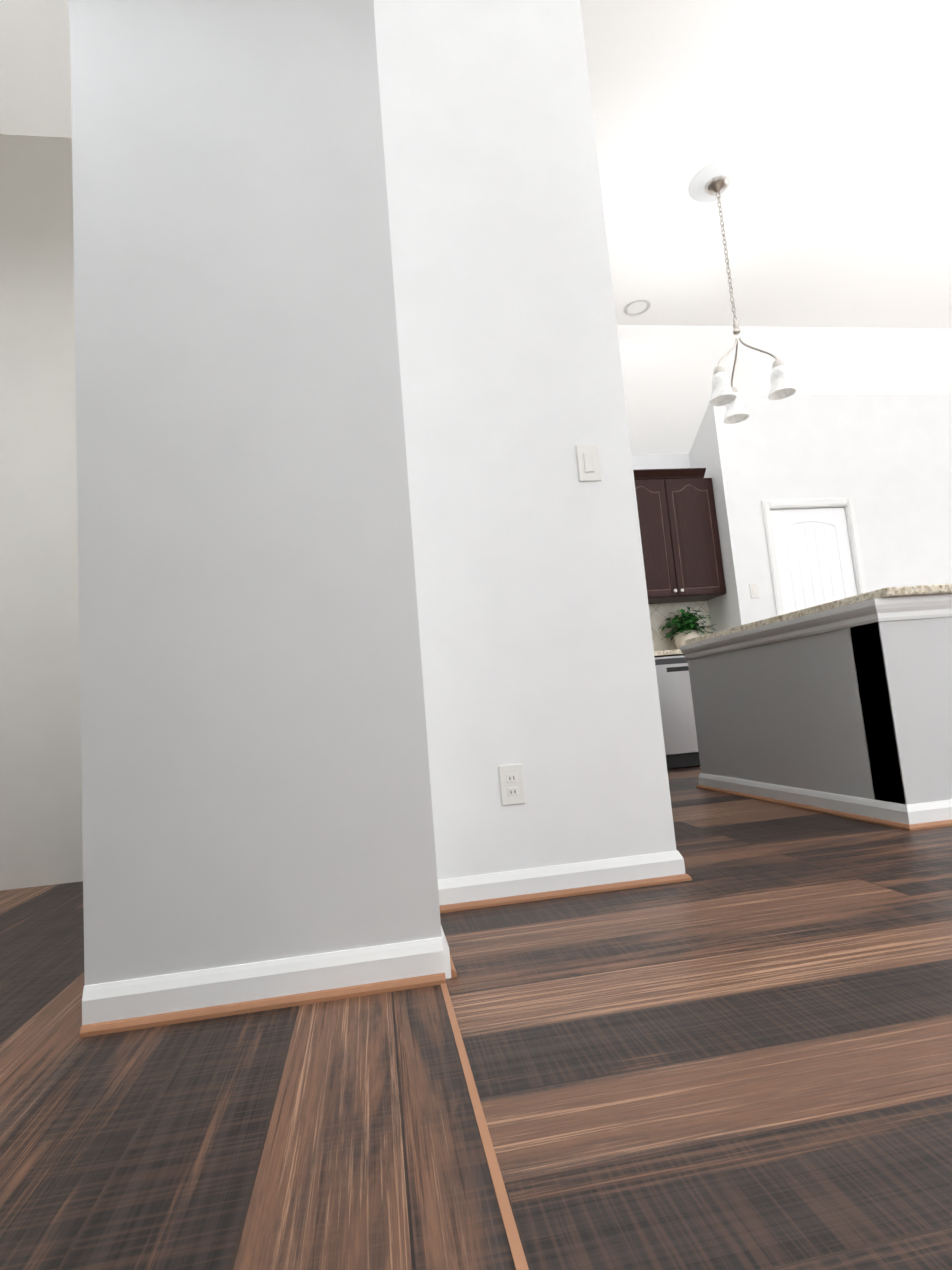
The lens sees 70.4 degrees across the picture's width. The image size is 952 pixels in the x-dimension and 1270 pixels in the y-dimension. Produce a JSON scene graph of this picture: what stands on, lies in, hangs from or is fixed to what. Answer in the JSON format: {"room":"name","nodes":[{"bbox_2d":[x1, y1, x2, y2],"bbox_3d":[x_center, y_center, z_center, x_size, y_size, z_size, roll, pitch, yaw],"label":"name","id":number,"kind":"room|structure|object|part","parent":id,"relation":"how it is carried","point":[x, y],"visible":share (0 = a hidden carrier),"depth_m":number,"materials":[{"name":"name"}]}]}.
{"room":"dining area","nodes":[
{"label":"dining area","id":0,"kind":"room"},
{"bbox_2d":[0,134,82,890],"bbox_3d":[-1.820,-0.644,3.001,1.370,3.360,0.120,-4,-7,-9],"label":"wall","id":1,"kind":"structure","parent":0,"point":[41,843],"depth_m":2.89,"materials":[{"name":"grey paint"}]},
{"bbox_2d":[68,0,441,985],"bbox_3d":[-0.521,-0.942,1.375,0.700,3.360,8.860,-4,-7,-9],"label":"wall","id":2,"kind":"structure","parent":0,"point":[256,784],"depth_m":1.48,"materials":[{"name":"paint"}]},
{"bbox_2d":[80,926,456,1037],"bbox_3d":[-0.399,0.700,1.354,0.726,0.085,0.026,-4,-7,-9],"label":"baseboard","id":3,"kind":"structure","parent":2,"relation":"attached to","point":[145,1002],"depth_m":1.35,"materials":[{"name":"white wood"}]},
{"bbox_2d":[438,879,455,912],"bbox_3d":[-0.095,0.712,1.672,0.026,0.085,0.450,-4,-7,-9],"label":"baseboard","id":4,"kind":"structure","parent":2,"relation":"attached to","point":[445,903],"depth_m":1.91,"materials":[{"name":"white wood"}]},
{"bbox_2d":[0,0,951,328],"bbox_3d":[2.321,-2.925,1.380,10.350,0.100,7.800,-4,-7,-9],"label":"ceiling","id":5,"kind":"structure","parent":0,"point":[826,124],"depth_m":3.51,"materials":[{"name":"paint"}]},
{"bbox_2d":[624,299,650,315],"bbox_3d":[1.167,-2.382,4.885,0.190,0.038,0.190,-4,-7,-9],"label":"recessed light","id":6,"kind":"object","parent":5,"relation":"in","point":[647,308],"visible":0.62,"depth_m":4.88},
{"bbox_2d":[688,159,795,423],"bbox_3d":[1.366,-1.868,3.693,0.432,1.304,0.425,-4,-7,-9],"label":"light","id":7,"kind":"object","parent":5,"relation":"hanging from","point":[717,181],"visible":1,"depth_m":3.66,"materials":[{"name":"silver metal"}]},
{"bbox_2d":[0,766,951,1269],"bbox_3d":[2.429,0.590,1.637,10.200,0.102,8.860,-4,-7,-9],"label":"floor","id":8,"kind":"structure","parent":0,"point":[734,1052],"depth_m":0.98,"materials":[{"name":"brown wood"}]},
{"bbox_2d":[654,652,699,768],"bbox_3d":[1.567,0.621,5.491,0.739,0.870,0.626,-4,-7,-9],"label":"dishwasher","id":9,"kind":"object","parent":8,"relation":"on","point":[672,669],"depth_m":5.17,"materials":[{"name":"silver metal"}]},
{"bbox_2d":[654,649,680,655],"bbox_3d":[0.720,0.222,5.408,2.892,0.039,0.631,-4,-7,-9],"label":"countertop","id":10,"kind":"structure","parent":9,"relation":"on","point":[677,650],"depth_m":5.22,"materials":[{"name":"beige stone"}]},
{"bbox_2d":[659,605,716,648],"bbox_3d":[1.788,-0.057,5.673,0.470,0.394,0.384,-4,-7,-9],"label":"potted plant","id":11,"kind":"object","parent":10,"relation":"on","point":[688,628],"visible":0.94,"depth_m":5.66,"materials":[{"name":"plant"}]},
{"bbox_2d":[680,592,951,830],"bbox_3d":[1.900,0.354,3.352,1.012,0.850,1.632,-4,-7,-9],"label":"kitchen island","id":12,"kind":"object","parent":8,"relation":"on","point":[841,708],"depth_m":2.80,"materials":[{"name":"paint"}]},
{"bbox_3d":[1.869,-0.024,3.396,1.008,0.085,1.628,-4,-7,-9],"label":"mould","id":13,"kind":"part","parent":12,"relation":"part of","materials":[{"name":"white wood"}]},
{"bbox_2d":[692,584,951,639],"bbox_3d":[1.991,-0.094,3.404,1.205,0.034,1.645,-4,-7,-9],"label":"island countertop","id":14,"kind":"structure","parent":12,"relation":"on","point":[937,589],"depth_m":2.54,"materials":[{"name":"beige stone"}]},
{"bbox_3d":[1.932,0.732,3.308,1.012,0.086,1.632,-4,-7,-9],"label":"skirting","id":15,"kind":"part","parent":12,"relation":"part of","materials":[{"name":"white wood"}]},
{"bbox_2d":[374,0,675,879],"bbox_3d":[0.085,-0.890,2.250,0.769,3.360,0.169,-4,-7,-9],"label":"wall","id":16,"kind":"structure","parent":0,"point":[536,646],"depth_m":2.13,"materials":[{"name":"paint"}]},
{"bbox_2d":[498,764,525,805],"bbox_3d":[0.107,0.441,1.990,0.072,0.116,0.008,-4,-7,-9],"label":"outlet","id":17,"kind":"object","parent":16,"relation":"attached to","point":[511,778],"visible":1,"depth_m":1.99,"materials":[{"name":"white plastic"}]},
{"bbox_2d":[444,850,691,910],"bbox_3d":[0.247,0.718,1.968,0.795,0.085,0.026,-4,-7,-9],"label":"baseboard","id":18,"kind":"structure","parent":16,"relation":"attached to","point":[589,877],"depth_m":1.97,"materials":[{"name":"white wood"}]},
{"bbox_2d":[576,445,601,481],"bbox_3d":[0.361,-0.550,2.158,0.074,0.120,0.008,-4,-7,-9],"label":"plate","id":19,"kind":"object","parent":16,"relation":"attached to","point":[588,461],"visible":1,"depth_m":2.15,"materials":[{"name":"white plastic"}]},
{"bbox_2d":[632,454,690,469],"bbox_3d":[0.685,-0.208,5.886,3.040,2.748,0.200,-4,-7,-9],"label":"wall","id":20,"kind":"structure","parent":0,"point":[661,461],"depth_m":6.12,"materials":[{"name":"paint"}]},
{"bbox_2d":[649,601,710,650],"bbox_3d":[0.651,-0.001,5.750,2.896,0.490,0.004,-4,-7,-9],"label":"backsplash","id":21,"kind":"structure","parent":20,"relation":"attached to","point":[660,614],"depth_m":5.92,"materials":[{"name":"beige tile"}]},
{"bbox_2d":[617,325,951,454],"bbox_3d":[2.599,-2.056,5.907,8.450,0.865,1.210,-4,-7,-9],"label":"ceiling","id":22,"kind":"structure","parent":0,"point":[667,372],"depth_m":5.60,"materials":[{"name":"paint"}]},
{"bbox_2d":[689,394,951,631],"bbox_3d":[4.384,-0.628,6.261,4.700,3.056,0.700,-4,-7,-9],"label":"wall","id":23,"kind":"structure","parent":0,"point":[884,462],"depth_m":5.81,"materials":[{"name":"paint"}]},
{"bbox_2d":[633,468,725,603],"bbox_3d":[1.607,-0.834,5.826,0.876,1.080,0.349,-4,-7,-9],"label":"upper cabinet","id":24,"kind":"object","parent":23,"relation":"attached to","point":[681,547],"depth_m":5.67,"materials":[{"name":"brown wood"}]},
{"bbox_2d":[749,583,758,597],"bbox_3d":[2.286,-0.364,5.538,0.074,0.120,0.008,-4,-7,-9],"label":"switch plate","id":25,"kind":"object","parent":23,"relation":"attached to","point":[754,591],"visible":1,"depth_m":5.54,"materials":[{"name":"white plastic"}]},
{"bbox_2d":[770,507,856,613],"bbox_3d":[2.894,-0.072,5.606,0.716,2.025,0.096,-4,-7,-9],"label":"pantry door","id":26,"kind":"structure","parent":23,"relation":"in","point":[814,557],"depth_m":5.69,"materials":[{"name":"white wood"}]},
{"bbox_2d":[761,498,866,615],"bbox_3d":[2.886,-0.097,5.663,0.852,2.112,0.161,-4,-7,-9],"label":"door frame","id":27,"kind":"structure","parent":23,"relation":"attached to","point":[847,504],"depth_m":5.69,"materials":[{"name":"white wood"}]}
]}

